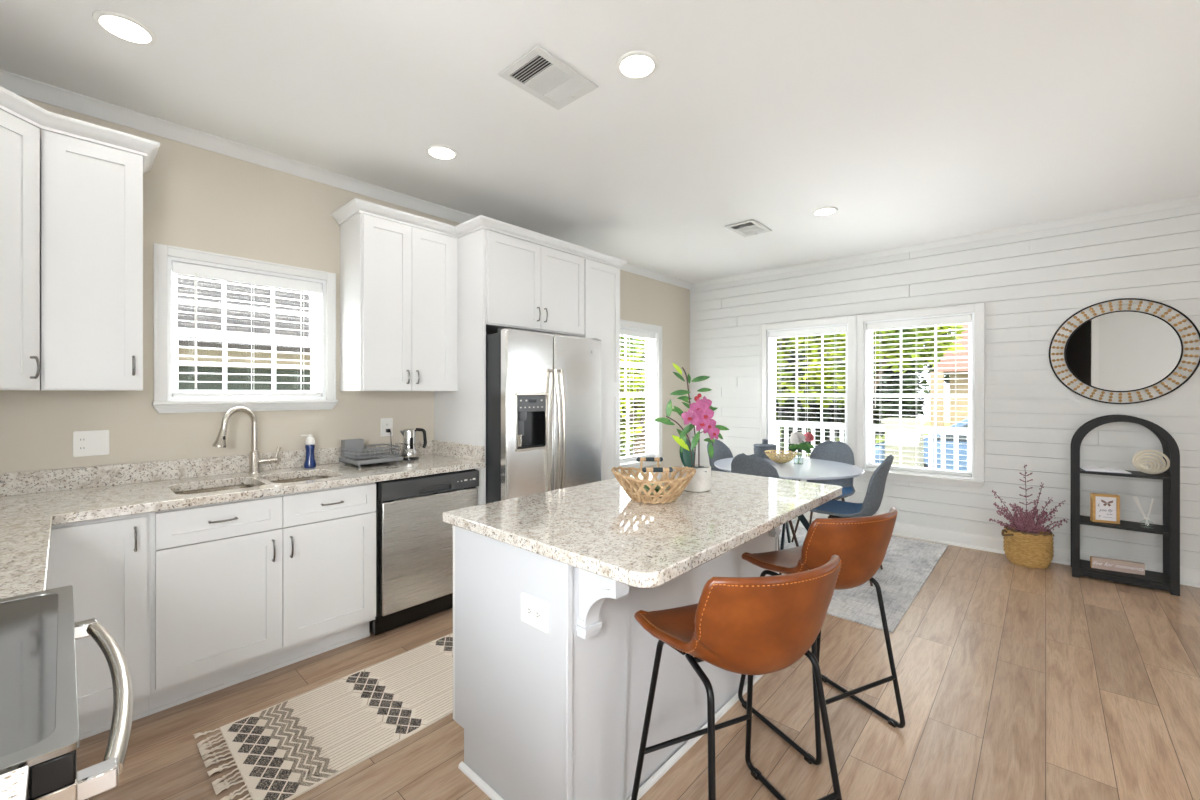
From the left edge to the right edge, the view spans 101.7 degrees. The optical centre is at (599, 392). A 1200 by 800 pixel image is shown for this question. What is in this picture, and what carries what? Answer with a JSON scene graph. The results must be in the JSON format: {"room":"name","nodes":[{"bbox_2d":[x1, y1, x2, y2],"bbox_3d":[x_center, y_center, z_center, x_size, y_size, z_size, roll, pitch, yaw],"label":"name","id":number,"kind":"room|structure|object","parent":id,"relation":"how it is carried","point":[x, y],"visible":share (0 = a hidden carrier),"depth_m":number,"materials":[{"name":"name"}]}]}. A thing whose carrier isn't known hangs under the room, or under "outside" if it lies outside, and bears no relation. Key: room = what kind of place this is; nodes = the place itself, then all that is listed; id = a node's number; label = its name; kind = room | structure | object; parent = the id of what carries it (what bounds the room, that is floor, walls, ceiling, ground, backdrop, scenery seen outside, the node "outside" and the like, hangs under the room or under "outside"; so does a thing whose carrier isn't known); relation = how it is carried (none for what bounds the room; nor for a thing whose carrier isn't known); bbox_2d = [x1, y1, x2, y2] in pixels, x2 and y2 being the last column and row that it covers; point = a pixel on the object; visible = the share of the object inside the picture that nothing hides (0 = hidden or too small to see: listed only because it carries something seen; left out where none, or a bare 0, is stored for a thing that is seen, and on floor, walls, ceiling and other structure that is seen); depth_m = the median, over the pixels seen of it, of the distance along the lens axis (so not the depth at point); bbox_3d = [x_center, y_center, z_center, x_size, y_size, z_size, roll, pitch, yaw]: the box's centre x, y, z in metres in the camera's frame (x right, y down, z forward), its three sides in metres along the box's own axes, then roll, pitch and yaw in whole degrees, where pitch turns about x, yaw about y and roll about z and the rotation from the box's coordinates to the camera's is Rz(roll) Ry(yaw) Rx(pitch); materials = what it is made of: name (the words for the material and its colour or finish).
{"room":"kitchen","nodes":[
{"label":"kitchen","id":0,"kind":"room"},
{"bbox_2d":[178,274,310,389],"bbox_3d":[-8.314,-0.793,4.907,5.100,5.510,12.050,0,0,42],"label":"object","id":1,"kind":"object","parent":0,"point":[184,281],"visible":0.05,"depth_m":6.12,"materials":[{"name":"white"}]},
{"bbox_2d":[0,95,689,475],"bbox_3d":[-0.952,-0.008,4.041,0.150,2.740,6.350,0,0,42],"label":"wall","id":2,"kind":"structure","parent":0,"point":[195,198],"depth_m":2.73,"materials":[{"name":"beige paint"}]},
{"bbox_2d":[0,110,40,389],"bbox_3d":[-2.490,-0.542,1.782,0.610,1.065,0.599,0,0,42],"label":"upper cabinet","id":3,"kind":"object","parent":2,"relation":"attached to","point":[20,141],"visible":0.99,"depth_m":1.91,"materials":[{"name":"white paint"}]},
{"bbox_2d":[0,86,159,172],"bbox_3d":[-2.217,-1.104,1.879,0.338,0.062,1.158,0,0,8],"label":"crown molding","id":4,"kind":"structure","parent":3,"relation":"on","point":[11,103],"depth_m":2.04,"materials":[{"name":"white paint"}]},
{"bbox_2d":[73,430,108,456],"bbox_3d":[-2.409,0.240,2.317,0.018,0.120,0.120,0,0,42],"label":"wall outlet","id":5,"kind":"object","parent":2,"relation":"attached to","point":[95,442],"visible":1,"depth_m":2.32,"materials":[{"name":"white plastic"}]},
{"bbox_2d":[77,436,86,450],"bbox_3d":[-2.431,0.240,2.296,0.004,0.068,0.032,0,0,42],"label":"receptacle","id":6,"kind":"object","parent":5,"relation":"attached to","point":[81,440],"depth_m":2.29,"materials":[{"name":"white plastic"}]},
{"bbox_2d":[41,129,142,390],"bbox_3d":[-2.274,-0.542,2.195,0.377,1.065,0.304,0,0,42],"label":"upper cabinet","id":7,"kind":"object","parent":2,"relation":"attached to","point":[92,193],"visible":1,"depth_m":2.08,"materials":[{"name":"white paint"}]},
{"bbox_2d":[0,440,483,496],"bbox_3d":[-1.461,0.399,2.125,1.675,0.098,2.522,0,0,42],"label":"backsplash","id":8,"kind":"structure","parent":2,"relation":"attached to","point":[28,482],"depth_m":2.52,"materials":[{"name":"stone"}]},
{"bbox_2d":[152,243,337,412],"bbox_3d":[-2.019,-0.325,2.837,0.195,0.863,0.870,0,0,42],"label":"window","id":9,"kind":"structure","parent":2,"relation":"in","point":[163,401],"depth_m":2.77,"materials":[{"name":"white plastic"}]},
{"bbox_2d":[172,261,321,396],"bbox_3d":[-2.000,-0.331,2.819,0.072,0.707,0.710,0,0,42],"label":"window blind","id":10,"kind":"object","parent":9,"relation":"attached to","point":[181,268],"visible":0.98,"depth_m":2.77,"materials":[{"name":"white"}]},
{"bbox_2d":[0,69,691,289],"bbox_3d":[-0.875,-1.345,3.971,0.058,0.066,6.050,0,0,42],"label":"trim","id":11,"kind":"structure","parent":2,"relation":"attached to","point":[22,86],"depth_m":2.65,"materials":[{"name":"white paint"}]},
{"bbox_2d":[381,418,392,436],"bbox_3d":[-1.464,0.238,3.361,0.008,0.126,0.082,0,0,42],"label":"wall outlet","id":12,"kind":"object","parent":2,"relation":"attached to","point":[386,423],"visible":1,"depth_m":3.36,"materials":[{"name":"white plastic"}]},
{"bbox_2d":[340,213,456,390],"bbox_3d":[-1.310,-0.542,3.252,0.377,1.065,0.651,0,0,42],"label":"upper cabinet","id":13,"kind":"object","parent":2,"relation":"attached to","point":[398,282],"visible":1,"depth_m":3.09,"materials":[{"name":"white paint"}]},
{"bbox_2d":[486,229,583,336],"bbox_3d":[-0.655,-0.762,3.744,0.684,0.625,0.915,0,0,42],"label":"upper cabinet","id":14,"kind":"object","parent":2,"relation":"attached to","point":[530,286],"visible":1,"depth_m":3.49,"materials":[{"name":"white paint"}]},
{"bbox_2d":[331,198,627,267],"bbox_3d":[-0.733,-1.104,3.657,0.682,0.062,2.132,0,0,42],"label":"crown molding","id":15,"kind":"structure","parent":14,"relation":"attached to","point":[354,207],"depth_m":3.25,"materials":[{"name":"white paint"}]},
{"bbox_2d":[620,319,663,470],"bbox_3d":[0.337,0.027,5.421,0.195,1.610,1.023,0,0,42],"label":"window","id":16,"kind":"structure","parent":2,"relation":"in","point":[655,430],"depth_m":5.70,"materials":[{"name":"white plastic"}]},
{"bbox_2d":[620,328,654,461],"bbox_3d":[0.350,0.026,5.410,0.055,1.428,0.823,0,0,42],"label":"window blind","id":17,"kind":"object","parent":16,"relation":"attached to","point":[625,332],"visible":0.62,"depth_m":5.46,"materials":[{"name":"white"}]},
{"bbox_2d":[0,0,1199,282],"bbox_3d":[0.963,-1.503,1.131,7.001,0.250,8.170,0,0,42],"label":"ceiling","id":18,"kind":"structure","parent":0,"point":[918,121],"depth_m":2.34,"materials":[{"name":"white paint"}]},
{"bbox_2d":[92,10,156,45],"bbox_3d":[-1.791,-1.373,1.847,0.176,0.009,0.176,0,0,42],"label":"recessed light","id":19,"kind":"object","parent":18,"relation":"in","point":[121,26],"visible":1,"depth_m":1.84,"materials":[{"name":"white plastic"}]},
{"bbox_2d":[99,16,150,42],"bbox_3d":[-1.791,-1.374,1.847,0.142,0.004,0.142,0,0,42],"label":"diffuser","id":20,"kind":"object","parent":19,"relation":"attached to","point":[126,28],"depth_m":1.84,"materials":[{"name":"white"}]},
{"bbox_2d":[426,144,457,159],"bbox_3d":[-0.905,-1.373,2.800,0.176,0.009,0.176,0,0,42],"label":"recessed light","id":21,"kind":"object","parent":18,"relation":"in","point":[442,152],"visible":1,"depth_m":2.79,"materials":[{"name":"white plastic"}]},
{"bbox_2d":[429,147,454,158],"bbox_3d":[-0.905,-1.374,2.800,0.142,0.004,0.142,0,0,42],"label":"diffuser","id":22,"kind":"object","parent":21,"relation":"attached to","point":[435,152],"depth_m":2.79,"materials":[{"name":"white"}]},
{"bbox_2d":[498,45,597,109],"bbox_3d":[-0.224,-1.369,2.150,0.261,0.015,0.352,0,0,42],"label":"ceiling vent","id":23,"kind":"object","parent":18,"relation":"in","point":[538,72],"visible":1,"depth_m":2.14,"materials":[{"name":"white metal"}]},
{"bbox_2d":[616,50,657,78],"bbox_3d":[0.155,-1.373,2.056,0.176,0.009,0.176,0,0,42],"label":"recessed light","id":24,"kind":"object","parent":18,"relation":"in","point":[638,64],"visible":1,"depth_m":2.04,"materials":[{"name":"white plastic"}]},
{"bbox_2d":[620,55,653,76],"bbox_3d":[0.155,-1.374,2.056,0.142,0.004,0.142,0,0,42],"label":"diffuser","id":25,"kind":"object","parent":24,"relation":"attached to","point":[630,65],"depth_m":2.05,"materials":[{"name":"white"}]},
{"bbox_2d":[725,219,771,236],"bbox_3d":[1.243,-1.369,4.089,0.244,0.015,0.358,0,0,42],"label":"ceiling vent","id":26,"kind":"object","parent":18,"relation":"in","point":[750,227],"visible":1,"depth_m":4.08,"materials":[{"name":"white metal"}]},
{"bbox_2d":[812,207,837,215],"bbox_3d":[1.706,-1.373,3.709,0.176,0.009,0.176,0,0,42],"label":"recessed light","id":27,"kind":"object","parent":18,"relation":"in","point":[824,211],"visible":1,"depth_m":3.70,"materials":[{"name":"white plastic"}]},
{"bbox_2d":[76,518,1199,799],"bbox_3d":[0.965,1.412,1.096,6.951,0.100,8.120,0,0,42],"label":"floor","id":28,"kind":"structure","parent":0,"point":[1016,682],"depth_m":2.10,"materials":[{"name":"brown wood"}]},
{"bbox_2d":[0,585,132,799],"bbox_3d":[-1.146,0.904,0.660,0.755,0.916,0.740,0,0,42],"label":"range","id":29,"kind":"object","parent":28,"relation":"on","point":[39,713],"visible":0.98,"depth_m":0.74,"materials":[{"name":"silver metal"}]},
{"bbox_2d":[0,585,79,774],"bbox_3d":[-1.165,0.451,0.639,0.755,0.011,0.654,0,0,42],"label":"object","id":30,"kind":"object","parent":29,"relation":"in","point":[39,713],"depth_m":0.75,"materials":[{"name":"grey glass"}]},
{"bbox_2d":[47,512,150,739],"bbox_3d":[-2.163,0.925,2.095,0.670,0.874,0.302,0,0,42],"label":"base cabinet","id":31,"kind":"object","parent":28,"relation":"on","point":[106,562],"visible":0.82,"depth_m":1.92,"materials":[{"name":"white paint"}]},
{"bbox_2d":[149,482,375,714],"bbox_3d":[-1.753,0.925,2.544,0.670,0.874,0.914,0,0,42],"label":"base cabinet","id":32,"kind":"object","parent":28,"relation":"on","point":[242,590],"visible":0.96,"depth_m":2.28,"materials":[{"name":"white paint"}]},
{"bbox_2d":[0,440,485,598],"bbox_3d":[-1.461,0.418,2.125,1.675,0.136,2.522,0,0,42],"label":"countertop","id":33,"kind":"structure","parent":32,"relation":"on","point":[31,502],"depth_m":2.28,"materials":[{"name":"stone"}]},
{"bbox_2d":[212,406,281,473],"bbox_3d":[-1.940,0.262,2.685,0.081,0.373,0.333,0,0,25],"label":"kitchen faucet","id":34,"kind":"object","parent":33,"relation":"on","point":[254,461],"visible":1,"depth_m":2.71,"materials":[{"name":"silver metal"}]},
{"bbox_2d":[174,476,330,493],"bbox_3d":[-1.733,0.571,2.507,0.388,0.168,0.726,0,0,42],"label":"sink","id":35,"kind":"object","parent":33,"relation":"in","point":[310,477],"visible":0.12,"depth_m":2.56,"materials":[{"name":"silver metal"}]},
{"bbox_2d":[300,434,315,467],"bbox_3d":[-1.747,0.348,2.923,0.066,0.200,0.090,0,0,42],"label":"soap dispenser","id":36,"kind":"object","parent":33,"relation":"on","point":[310,462],"visible":1,"depth_m":2.91,"materials":[{"name":"blue"}]},
{"bbox_2d":[304,444,315,467],"bbox_3d":[-1.739,0.379,2.932,0.066,0.138,0.066,0,0,42],"label":"bottle","id":37,"kind":"object","parent":36,"relation":"on","point":[310,462],"depth_m":2.91,"materials":[{"name":"blue"}]},
{"bbox_2d":[339,439,402,467],"bbox_3d":[-1.435,0.372,3.068,0.285,0.152,0.290,0,0,42],"label":"dish rack","id":38,"kind":"object","parent":33,"relation":"on","point":[352,450],"visible":1,"depth_m":3.03,"materials":[{"name":"grey plastic"}]},
{"bbox_2d":[340,444,399,459],"bbox_3d":[-1.444,0.374,3.076,0.257,0.068,0.286,0,0,42],"label":"wire basket","id":39,"kind":"object","parent":38,"relation":"on","point":[348,451],"depth_m":3.04,"materials":[{"name":"grey"}]},
{"bbox_2d":[339,453,402,465],"bbox_3d":[-1.435,0.417,3.068,0.285,0.027,0.290,0,0,42],"label":"tray","id":40,"kind":"object","parent":38,"relation":"on","point":[385,457],"depth_m":3.01,"materials":[{"name":"grey plastic"}]},
{"bbox_2d":[400,428,426,460],"bbox_3d":[-1.266,0.343,3.287,0.120,0.210,0.166,0,0,42],"label":"electric kettle","id":41,"kind":"object","parent":33,"relation":"on","point":[409,452],"visible":0.9,"depth_m":3.24,"materials":[{"name":"silver metal"}]},
{"bbox_2d":[193,633,452,799],"bbox_3d":[-0.839,1.355,2.318,0.640,0.013,1.604,0,0,42],"label":"runner rug","id":42,"kind":"object","parent":28,"relation":"on","point":[285,750],"visible":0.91,"depth_m":1.98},
{"bbox_2d":[372,469,478,634],"bbox_3d":[-1.215,0.922,3.112,0.612,0.856,0.637,0,0,42],"label":"dishwasher","id":43,"kind":"object","parent":28,"relation":"on","point":[414,545],"visible":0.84,"depth_m":2.84,"materials":[{"name":"silver metal"}]},
{"bbox_2d":[434,229,485,503],"bbox_3d":[-0.989,0.144,3.415,0.632,2.437,0.019,0,0,42],"label":"panel","id":44,"kind":"object","parent":28,"relation":"on","point":[459,415],"visible":0.36,"depth_m":3.31,"materials":[{"name":"white paint"}]},
{"bbox_2d":[475,468,482,504],"bbox_3d":[-0.994,0.925,3.377,0.580,0.874,0.042,0,0,42],"label":"filler panel","id":45,"kind":"object","parent":28,"relation":"on","point":[480,487],"visible":0.02,"depth_m":3.18,"materials":[{"name":"white paint"}]},
{"bbox_2d":[486,328,600,503],"bbox_3d":[-0.549,0.475,3.638,0.886,1.775,0.893,0,0,42],"label":"refrigerator","id":46,"kind":"object","parent":28,"relation":"on","point":[543,390],"visible":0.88,"depth_m":3.29,"materials":[{"name":"grey metal"}]},
{"bbox_2d":[579,258,619,480],"bbox_3d":[-0.198,0.144,4.245,0.684,2.437,0.438,0,0,42],"label":"pantry cabinet","id":47,"kind":"object","parent":28,"relation":"on","point":[601,281],"visible":0.17,"depth_m":4.09,"materials":[{"name":"white paint"}]},
{"bbox_2d":[453,525,781,799],"bbox_3d":[0.238,0.925,2.132,0.778,0.875,1.543,0,0,42],"label":"kitchen island","id":48,"kind":"object","parent":28,"relation":"on","point":[559,713],"visible":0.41,"depth_m":1.62,"materials":[{"name":"white paint"}]},
{"bbox_2d":[521,592,548,632],"bbox_3d":[-0.204,0.680,1.513,0.128,0.090,0.008,0,0,42],"label":"wall outlet","id":49,"kind":"object","parent":48,"relation":"attached to","point":[534,611],"visible":1,"depth_m":1.51,"materials":[{"name":"white plastic"}]},
{"bbox_2d":[526,605,540,619],"bbox_3d":[-0.206,0.680,1.511,0.073,0.032,0.002,0,0,42],"label":"receptacle","id":50,"kind":"object","parent":49,"relation":"attached to","point":[533,612],"depth_m":1.51,"materials":[{"name":"white plastic"}]},
{"bbox_2d":[443,466,841,587],"bbox_3d":[0.289,0.467,2.090,0.958,0.038,1.562,0,0,42],"label":"island countertop","id":51,"kind":"structure","parent":48,"relation":"on","point":[595,527],"depth_m":1.71,"materials":[{"name":"stone"}]},
{"bbox_2d":[611,457,695,503],"bbox_3d":[0.224,0.369,2.049,0.354,0.159,0.330,0,0,0],"label":"woven basket bowl","id":52,"kind":"object","parent":51,"relation":"on","point":[630,485],"visible":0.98,"depth_m":1.97,"materials":[{"name":"wicker"}]},
{"bbox_2d":[654,363,728,491],"bbox_3d":[0.428,0.154,2.243,0.337,0.588,0.152,0,0,-12],"label":"potted orchid","id":53,"kind":"object","parent":51,"relation":"on","point":[700,413],"visible":0.93,"depth_m":2.24,"materials":[{"name":"plant"}]},
{"bbox_2d":[631,554,841,799],"bbox_3d":[0.418,0.910,1.460,0.498,0.905,0.495,0,0,-24],"label":"bar stool","id":54,"kind":"object","parent":28,"relation":"on","point":[750,626],"visible":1,"depth_m":1.27,"materials":[{"name":"brown leather"}]},
{"bbox_2d":[738,507,904,764],"bbox_3d":[0.928,0.910,2.034,0.498,0.905,0.495,0,0,-25],"label":"bar stool","id":55,"kind":"object","parent":28,"relation":"on","point":[861,544],"visible":0.88,"depth_m":1.84,"materials":[{"name":"leather"}]},
{"bbox_2d":[778,519,947,632],"bbox_3d":[1.481,1.357,4.363,2.410,0.008,2.125,0,0,42],"label":"area rug","id":56,"kind":"object","parent":28,"relation":"on","point":[907,564],"visible":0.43,"depth_m":3.44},
{"bbox_2d":[707,439,732,472],"bbox_3d":[1.256,0.901,4.529,0.473,0.901,0.522,0,0,-44],"label":"dining chair","id":57,"kind":"object","parent":56,"relation":"on","point":[721,451],"visible":0.19,"depth_m":4.71,"materials":[{"name":"grey fabric"}]},
{"bbox_2d":[731,453,798,573],"bbox_3d":[1.269,0.901,3.772,0.522,0.901,0.473,0,0,-44],"label":"dining chair","id":58,"kind":"object","parent":56,"relation":"on","point":[753,464],"visible":0.23,"depth_m":3.59,"materials":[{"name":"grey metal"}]},
{"bbox_2d":[714,457,863,549],"bbox_3d":[1.558,0.982,4.114,1.170,0.740,1.170,0,0,42],"label":"dining table","id":59,"kind":"object","parent":56,"relation":"on","point":[807,468],"visible":0.59,"depth_m":3.94,"materials":[{"name":"grey"}]},
{"bbox_2d":[753,439,776,457],"bbox_3d":[1.567,0.527,4.639,0.216,0.170,0.216,0,0,42],"label":"lidded canister","id":60,"kind":"object","parent":59,"relation":"on","point":[759,449],"visible":0.8,"depth_m":4.56,"materials":[{"name":"grey ceramic"}]},
{"bbox_2d":[754,447,776,457],"bbox_3d":[1.567,0.562,4.639,0.210,0.100,0.210,0,0,42],"label":"jar","id":61,"kind":"object","parent":60,"relation":"on","point":[759,451],"depth_m":4.56,"materials":[{"name":"grey"}]},
{"bbox_2d":[764,450,797,462],"bbox_3d":[1.577,0.563,4.261,0.277,0.095,0.277,0,0,42],"label":"bowl","id":62,"kind":"object","parent":59,"relation":"on","point":[768,453],"visible":1,"depth_m":4.21,"materials":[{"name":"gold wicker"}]},
{"bbox_3d":[1.701,0.569,4.189,0.064,0.085,0.064,0,0,42],"label":"flower vase","id":63,"kind":"object","parent":59,"relation":"on","visible":0},
{"bbox_2d":[788,431,806,462],"bbox_3d":[1.697,0.467,4.189,0.156,0.276,0.142,0,0,2],"label":"flower","id":64,"kind":"object","parent":63,"relation":"in","point":[795,436],"visible":0.98,"depth_m":4.17,"materials":[{"name":"white plant"}]},
{"bbox_2d":[798,432,814,461],"bbox_3d":[1.760,0.471,4.191,0.162,0.268,0.106,0,0,2],"label":"stem","id":65,"kind":"object","parent":63,"relation":"in","point":[807,435],"visible":0.94,"depth_m":4.18,"materials":[{"name":"pink plant"}]},
{"bbox_2d":[791,440,854,541],"bbox_3d":[2.039,0.901,4.424,0.473,0.901,0.522,0,0,44],"label":"dining chair","id":66,"kind":"object","parent":56,"relation":"on","point":[829,450],"visible":0.46,"depth_m":4.53,"materials":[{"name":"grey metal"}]},
{"bbox_2d":[810,455,893,585],"bbox_3d":[1.901,0.901,3.670,0.522,0.901,0.473,0,0,38],"label":"dining chair","id":67,"kind":"object","parent":56,"relation":"on","point":[872,501],"visible":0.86,"depth_m":3.49,"materials":[{"name":"blue fabric"}]},
{"bbox_2d":[1001,525,1053,568],"bbox_3d":[3.402,1.225,3.888,0.314,0.280,0.314,0,0,42],"label":"seagrass basket","id":68,"kind":"object","parent":28,"relation":"on","point":[1030,550],"visible":0.92,"depth_m":3.78,"materials":[{"name":"brown"}]},
{"bbox_2d":[989,465,1067,533],"bbox_3d":[3.397,0.856,3.887,0.465,0.572,0.420,0,0,42],"label":"heather plant","id":69,"kind":"object","parent":68,"relation":"in","point":[1021,522],"visible":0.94,"depth_m":3.88,"materials":[{"name":"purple plant"}]},
{"bbox_2d":[1071,415,1179,595],"bbox_3d":[3.787,0.763,3.554,0.520,1.198,0.295,0,0,42],"label":"shelf","id":70,"kind":"object","parent":28,"relation":"on","point":[1169,580],"visible":1,"depth_m":3.48,"materials":[{"name":"black paint"}]},
{"bbox_2d":[1090,493,1119,523],"bbox_3d":[3.697,0.847,3.580,0.145,0.205,0.045,0,0,26],"label":"picture frame","id":71,"kind":"object","parent":70,"relation":"on","point":[1104,508],"visible":1,"depth_m":3.57,"materials":[{"name":"brown wood"}]},
{"bbox_2d":[1096,496,1115,520],"bbox_3d":[3.693,0.847,3.573,0.116,0.173,0.006,0,0,26],"label":"print","id":72,"kind":"object","parent":71,"relation":"attached to","point":[1105,505],"depth_m":3.57,"materials":[{"name":"white"}]},
{"bbox_2d":[1080,466,1130,473],"bbox_3d":[3.720,0.567,3.605,0.236,0.016,0.204,0,0,34],"label":"magazine","id":73,"kind":"object","parent":70,"relation":"on","point":[1086,468],"visible":0.95,"depth_m":3.57,"materials":[{"name":"white paper"}]},
{"bbox_2d":[1090,556,1144,574],"bbox_3d":[3.742,1.251,3.539,0.272,0.078,0.036,0,0,33],"label":"block sign","id":74,"kind":"object","parent":70,"relation":"on","point":[1095,562],"visible":1,"depth_m":3.52,"materials":[{"name":"brown wood"}]},
{"bbox_2d":[1133,496,1154,524],"bbox_3d":[3.839,0.843,3.451,0.066,0.211,0.094,0,0,-21],"label":"reed diffuser","id":75,"kind":"object","parent":70,"relation":"on","point":[1147,518],"visible":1,"depth_m":3.44,"materials":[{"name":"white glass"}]},
{"bbox_2d":[1132,450,1169,473],"bbox_3d":[3.870,0.487,3.435,0.084,0.172,0.179,0,0,-36],"label":"sculpture","id":76,"kind":"object","parent":70,"relation":"on","point":[1153,469],"visible":1,"depth_m":3.42,"materials":[{"name":"beige ceramic"}]},
{"bbox_3d":[-0.673,0.925,0.156,0.605,0.874,0.644,0,0,42],"label":"base cabinet","id":77,"kind":"object","parent":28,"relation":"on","visible":0},
{"bbox_2d":[0,766,28,799],"bbox_3d":[-0.665,0.467,0.130,0.658,0.038,0.647,0,0,42],"label":"countertop","id":78,"kind":"structure","parent":77,"relation":"on","point":[14,785],"depth_m":0.56,"materials":[{"name":"stone"}]},
{"bbox_2d":[690,216,1199,550],"bbox_3d":[3.710,-0.008,3.996,6.801,2.740,0.134,0,0,42],"label":"wall","id":79,"kind":"structure","parent":0,"point":[1181,216],"depth_m":4.02,"materials":[{"name":"white paint"}]},
{"bbox_2d":[760,315,854,461],"bbox_3d":[2.243,0.028,5.293,0.993,1.608,0.195,0,0,42],"label":"window","id":80,"kind":"structure","parent":79,"relation":"in","point":[766,403],"depth_m":5.32,"materials":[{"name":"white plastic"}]},
{"bbox_2d":[769,325,845,457],"bbox_3d":[2.231,0.027,5.281,0.808,1.426,0.055,0,0,42],"label":"window blind","id":81,"kind":"object","parent":80,"relation":"attached to","point":[841,329],"visible":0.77,"depth_m":5.26,"materials":[{"name":"white"}]},
{"bbox_2d":[855,303,984,488],"bbox_3d":[2.988,0.028,4.614,1.021,1.608,0.195,0,0,42],"label":"window","id":82,"kind":"structure","parent":79,"relation":"in","point":[863,429],"depth_m":4.56,"materials":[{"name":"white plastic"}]},
{"bbox_2d":[866,315,971,476],"bbox_3d":[2.971,0.027,4.595,0.836,1.426,0.072,0,0,42],"label":"window blind","id":83,"kind":"object","parent":82,"relation":"attached to","point":[958,320],"visible":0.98,"depth_m":4.57,"materials":[{"name":"white"}]},
{"bbox_2d":[690,204,1199,568],"bbox_3d":[3.605,-0.008,3.991,6.649,2.736,0.016,0,0,42],"label":"wall paneling","id":84,"kind":"structure","parent":79,"relation":"attached to","point":[738,395],"depth_m":4.05,"materials":[{"name":"white paint"}]},
{"bbox_2d":[692,195,1199,287],"bbox_3d":[3.607,-1.351,3.951,6.593,0.053,0.041,0,0,42],"label":"trim","id":85,"kind":"structure","parent":79,"relation":"attached to","point":[1192,200],"depth_m":4.23,"materials":[{"name":"white paint"}]},
{"bbox_2d":[796,511,1199,587],"bbox_3d":[3.601,1.300,3.965,6.621,0.124,0.028,0,0,42],"label":"baseboard","id":86,"kind":"structure","parent":79,"relation":"attached to","point":[1189,576],"depth_m":4.22,"materials":[{"name":"white paint"}]},
{"bbox_2d":[1049,298,1199,403],"bbox_3d":[3.914,-0.310,3.677,0.795,0.795,0.021,0,0,42],"label":"round mirror","id":87,"kind":"object","parent":79,"relation":"attached to","point":[1128,350],"visible":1,"depth_m":3.67,"materials":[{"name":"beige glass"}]},
{"bbox_2d":[1066,312,1180,390],"bbox_3d":[3.914,-0.310,3.678,0.596,0.596,0.006,0,0,42],"label":"mirror glass","id":88,"kind":"object","parent":87,"relation":"attached to","point":[1110,351],"depth_m":3.66,"materials":[{"name":"white"}]},
{"label":"outside","id":89,"kind":"structure","parent":0,"visible":0},
{"bbox_2d":[782,422,949,455],"bbox_3d":[-0.175,2.037,19.104,54.000,0.150,52.000,0,0,42],"label":"ground","id":90,"kind":"structure","parent":89,"point":[946,424],"depth_m":21.36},
{"bbox_2d":[620,334,645,456],"bbox_3d":[0.551,-0.207,10.327,3.270,4.353,3.803,0,0,17],"label":"leafy tree","id":91,"kind":"object","parent":90,"relation":"on","point":[638,405],"visible":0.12,"depth_m":9.78,"materials":[{"name":"green plant"}]},
{"bbox_2d":[775,358,819,452],"bbox_3d":[5.687,-1.073,17.913,5.462,6.707,5.984,0,0,-3],"label":"leafy tree","id":92,"kind":"object","parent":90,"relation":"on","point":[779,411],"visible":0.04,"depth_m":15.85,"materials":[{"name":"green plant"}]},
{"bbox_2d":[775,332,845,436],"bbox_3d":[3.339,-0.707,10.519,4.176,5.352,4.174,0,0,42],"label":"leafy tree","id":93,"kind":"object","parent":90,"relation":"on","point":[792,389],"visible":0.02,"depth_m":9.98,"materials":[{"name":"green plant"}]},
{"bbox_2d":[775,335,898,441],"bbox_3d":[7.540,-0.635,16.609,4.483,5.620,5.559,0,0,22],"label":"leafy tree","id":94,"kind":"object","parent":90,"relation":"on","point":[815,412],"visible":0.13,"depth_m":15.08,"materials":[{"name":"green plant"}]},
{"bbox_2d":[830,356,926,443],"bbox_3d":[8.975,-0.125,16.264,3.338,4.187,3.491,0,0,42],"label":"leafy tree","id":95,"kind":"object","parent":90,"relation":"on","point":[906,402],"visible":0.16,"depth_m":15.01,"materials":[{"name":"green plant"}]},
{"bbox_2d":[820,333,946,411],"bbox_3d":[12.348,-1.474,23.302,6.430,6.889,6.186,0,0,42],"label":"leafy tree","id":96,"kind":"object","parent":90,"relation":"on","point":[922,377],"visible":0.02,"depth_m":22.39,"materials":[{"name":"green plant"}]},
{"bbox_2d":[915,322,963,386],"bbox_3d":[17.093,-2.189,22.871,4.875,8.312,4.605,0,0,-44],"label":"leafy tree","id":97,"kind":"object","parent":90,"relation":"on","point":[946,381],"visible":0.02,"depth_m":23.76,"materials":[{"name":"green plant"}]},
{"bbox_2d":[930,322,967,431],"bbox_3d":[15.347,-0.938,14.697,8.120,5.800,6.600,0,0,42],"label":"house","id":98,"kind":"structure","parent":90,"relation":"on","point":[940,412],"depth_m":14.96,"materials":[{"name":"beige paint"}]},
{"bbox_3d":[4.637,1.672,4.419,8.100,0.580,1.720,0,0,42],"label":"floor","id":99,"kind":"structure","parent":90,"relation":"on","visible":0},
{"bbox_2d":[775,421,967,470],"bbox_3d":[4.568,0.857,5.382,6.500,0.890,0.070,0,0,42],"label":"porch railing","id":100,"kind":"object","parent":99,"relation":"on","point":[842,425],"visible":0.12,"depth_m":6.24,"materials":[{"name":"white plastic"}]},
{"bbox_2d":[881,417,926,466],"bbox_3d":[3.772,0.852,6.060,0.410,1.059,0.420,0,0,42],"label":"pier","id":101,"kind":"structure","parent":99,"relation":"on","point":[890,423],"depth_m":5.92,"materials":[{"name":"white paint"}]},
{"bbox_3d":[5.701,1.955,12.191,36.000,0.015,5.300,0,0,42],"label":"street","id":102,"kind":"object","parent":90,"relation":"on","visible":0},
{"bbox_2d":[793,323,966,423],"bbox_3d":[5.244,-0.568,9.607,3.282,5.069,3.301,0,0,42],"label":"leafy tree","id":103,"kind":"object","parent":102,"relation":"on","point":[839,403],"visible":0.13,"depth_m":8.71,"materials":[{"name":"green plant"}]},
{"bbox_2d":[875,418,967,470],"bbox_3d":[7.825,1.215,9.511,4.450,1.455,1.760,0,0,42],"label":"parked car","id":104,"kind":"object","parent":102,"relation":"on","point":[950,447],"visible":0.05,"depth_m":9.39,"materials":[{"name":"blue paint"}]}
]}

